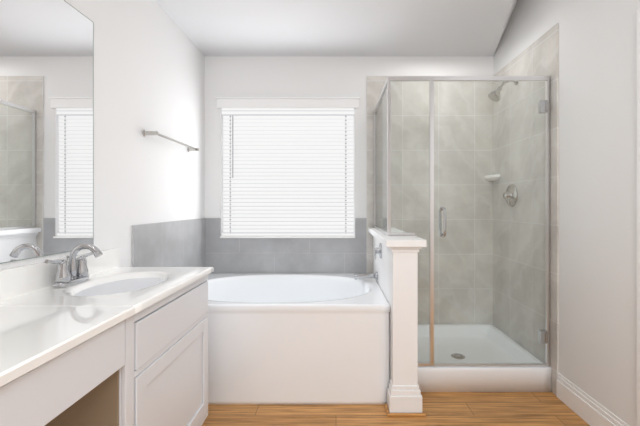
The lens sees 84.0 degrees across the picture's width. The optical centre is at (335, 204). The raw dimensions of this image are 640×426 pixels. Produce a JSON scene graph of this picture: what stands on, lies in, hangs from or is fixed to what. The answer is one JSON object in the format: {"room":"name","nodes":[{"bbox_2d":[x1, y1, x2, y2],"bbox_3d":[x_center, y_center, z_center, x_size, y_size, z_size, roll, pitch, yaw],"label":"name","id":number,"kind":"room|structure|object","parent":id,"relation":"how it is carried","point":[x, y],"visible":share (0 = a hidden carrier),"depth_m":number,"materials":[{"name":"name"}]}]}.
{"room":"bathroom","nodes":[
{"label":"bathroom","id":0,"kind":"room"},
{"bbox_2d":[0,0,204,269],"bbox_3d":[-1.223,-0.058,0.712,0.120,2.516,4.864,0,0,0],"label":"wall","id":1,"kind":"structure","parent":0,"point":[149,65],"depth_m":2.12,"materials":[{"name":"white paint"}]},
{"bbox_2d":[0,0,93,263],"bbox_3d":[-1.160,-0.335,0.547,0.006,1.075,2.294,0,0,0],"label":"mirror","id":2,"kind":"object","parent":1,"relation":"attached to","point":[46,127],"visible":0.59,"depth_m":1.42,"materials":[{"name":"silver metal"}]},
{"bbox_2d":[0,248,119,302],"bbox_3d":[-1.151,0.275,0.436,0.020,0.100,2.872,0,0,0],"label":"backsplash","id":3,"kind":"structure","parent":1,"relation":"attached to","point":[22,280],"depth_m":1.40,"materials":[{"name":"white stone"}]},
{"bbox_2d":[132,218,204,266],"bbox_3d":[-1.158,0.657,2.577,0.010,1.085,1.114,0,0,0],"label":"backsplash","id":4,"kind":"structure","parent":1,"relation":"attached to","point":[180,243],"depth_m":2.47,"materials":[{"name":"grey tile"}]},
{"bbox_2d":[142,130,198,151],"bbox_3d":[-1.122,-0.435,2.470,0.082,0.042,0.682,0,0,0],"label":"towel rail","id":5,"kind":"object","parent":1,"relation":"attached to","point":[189,148],"visible":1,"depth_m":2.32,"materials":[{"name":"silver metal"}]},
{"bbox_2d":[155,0,517,55],"bbox_3d":[0.117,-1.813,0.772,2.559,0.994,4.744,0,0,0],"label":"ceiling","id":6,"kind":"structure","parent":0,"point":[342,27],"depth_m":2.62,"materials":[{"name":"white paint"}]},
{"bbox_2d":[205,56,493,235],"bbox_3d":[0.117,-0.058,3.204,2.799,2.516,0.120,0,0,0],"label":"wall","id":7,"kind":"structure","parent":0,"point":[285,76],"depth_m":3.14,"materials":[{"name":"white paint"}]},
{"bbox_2d":[205,218,366,272],"bbox_3d":[-0.447,0.657,3.139,1.433,1.085,0.010,0,0,0],"label":"backsplash","id":8,"kind":"structure","parent":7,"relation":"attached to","point":[285,255],"depth_m":3.13,"materials":[{"name":"grey tile"}]},
{"bbox_2d":[215,97,359,237],"bbox_3d":[-0.425,-0.329,3.183,1.270,1.239,0.133,0,0,0],"label":"window","id":9,"kind":"structure","parent":7,"relation":"in","point":[354,172],"depth_m":3.13,"materials":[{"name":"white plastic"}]},
{"bbox_2d":[222,108,353,235],"bbox_3d":[-0.425,-0.293,3.167,1.174,1.129,0.068,0,0,0],"label":"window blind","id":10,"kind":"object","parent":9,"relation":"attached to","point":[288,171],"visible":0.96,"depth_m":3.17,"materials":[{"name":"white plastic"}]},
{"bbox_2d":[366,76,492,323],"bbox_3d":[0.833,0.030,3.139,1.126,2.340,0.010,0,0,0],"label":"tiled wall","id":11,"kind":"structure","parent":7,"relation":"attached to","point":[374,86],"depth_m":3.13,"materials":[{"name":"grey tile"}]},
{"bbox_2d":[202,392,589,425],"bbox_3d":[0.117,1.250,0.772,2.799,0.100,4.984,0,0,0],"label":"floor","id":12,"kind":"structure","parent":0,"point":[496,408],"depth_m":2.04,"materials":[{"name":"brown wood"}]},
{"bbox_2d":[0,267,211,425],"bbox_3d":[-0.913,0.775,0.430,0.496,0.850,2.860,0,0,0],"label":"bathroom vanity","id":13,"kind":"object","parent":12,"relation":"on","point":[151,369],"depth_m":1.23,"materials":[{"name":"white wood"}]},
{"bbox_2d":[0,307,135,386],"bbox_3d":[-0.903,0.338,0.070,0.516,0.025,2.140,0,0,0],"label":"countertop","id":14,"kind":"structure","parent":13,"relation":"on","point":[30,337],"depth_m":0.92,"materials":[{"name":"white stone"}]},
{"bbox_2d":[44,243,102,287],"bbox_3d":[-1.045,0.242,1.470,0.154,0.166,0.265,0,0,0],"label":"faucet","id":15,"kind":"object","parent":13,"relation":"on","point":[74,273],"depth_m":1.46,"materials":[{"name":"silver metal"}]},
{"bbox_2d":[208,273,389,404],"bbox_3d":[-0.413,0.900,2.631,1.476,0.600,1.002,0,0,0],"label":"bathtub","id":16,"kind":"object","parent":12,"relation":"on","point":[298,338],"visible":0.83,"depth_m":2.13,"materials":[{"name":"white plastic"}]},
{"bbox_2d":[418,324,551,391],"bbox_3d":[0.929,1.123,2.705,0.909,0.154,0.854,0,0,0],"label":"shower tray","id":17,"kind":"object","parent":12,"relation":"on","point":[484,378],"visible":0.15,"depth_m":2.30,"materials":[{"name":"white plastic"}]},
{"bbox_2d":[374,76,549,365],"bbox_3d":[0.859,0.105,2.691,1.049,1.880,0.882,0,0,0],"label":"shower enclosure","id":18,"kind":"object","parent":17,"relation":"on","point":[380,135],"visible":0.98,"depth_m":2.30,"materials":[{"name":"clear glass"}]},
{"bbox_2d":[368,227,426,412],"bbox_3d":[0.398,0.699,2.569,0.228,1.002,1.130,0,0,0],"label":"wall","id":19,"kind":"structure","parent":0,"point":[395,266],"depth_m":2.05,"materials":[{"name":"white"}]},
{"bbox_2d":[354,243,381,279],"bbox_3d":[0.235,0.432,2.669,0.186,0.316,0.325,0,0,0],"label":"tub filler","id":20,"kind":"object","parent":19,"relation":"attached to","point":[377,250],"visible":0.98,"depth_m":2.78,"materials":[{"name":"silver metal"}]},
{"bbox_2d":[385,403,425,415],"bbox_3d":[0.400,1.192,2.144,0.220,0.016,0.264,0,0,0],"label":"trim","id":21,"kind":"structure","parent":19,"relation":"attached to","point":[404,414],"depth_m":2.02,"materials":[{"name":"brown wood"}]},
{"bbox_2d":[494,0,639,425],"bbox_3d":[1.456,-0.525,0.712,0.120,3.450,4.864,0,0,0],"label":"wall","id":22,"kind":"structure","parent":0,"point":[598,201],"depth_m":1.90,"materials":[{"name":"white paint"}]},
{"bbox_2d":[493,23,558,394],"bbox_3d":[1.391,0.030,2.679,0.010,2.340,0.910,0,0,0],"label":"tiled wall","id":23,"kind":"structure","parent":22,"relation":"attached to","point":[539,56],"depth_m":2.57,"materials":[{"name":"grey tile"}]},
{"bbox_2d":[485,174,499,180],"bbox_3d":[1.348,-0.234,3.061,0.075,0.050,0.145,0,0,0],"label":"corner shelf","id":24,"kind":"object","parent":23,"relation":"attached to","point":[492,178],"depth_m":3.04,"materials":[{"name":"white ceramic"}]},
{"bbox_2d":[488,81,518,101],"bbox_3d":[1.277,-0.887,2.720,0.216,0.185,0.094,0,0,0],"label":"shower head","id":25,"kind":"object","parent":23,"relation":"attached to","point":[496,98],"depth_m":2.71},
{"bbox_2d":[503,184,516,206],"bbox_3d":[1.349,-0.075,2.793,0.073,0.180,0.194,0,0,0],"label":"shower valve","id":26,"kind":"object","parent":23,"relation":"attached to","point":[511,195],"depth_m":2.77,"materials":[{"name":"silver metal"}]},
{"bbox_2d":[556,373,628,425],"bbox_3d":[1.388,1.125,1.930,0.016,0.150,0.588,0,0,0],"label":"baseboard","id":27,"kind":"structure","parent":22,"relation":"attached to","point":[586,408],"depth_m":1.98,"materials":[{"name":"white wood"}]},
{"bbox_2d":[637,8,639,425],"bbox_3d":[1.387,0.150,1.593,0.018,2.100,0.086,0,0,0],"label":"door frame","id":28,"kind":"structure","parent":22,"relation":"attached to","point":[638,216],"depth_m":1.62,"materials":[{"name":"white wood"}]}
]}

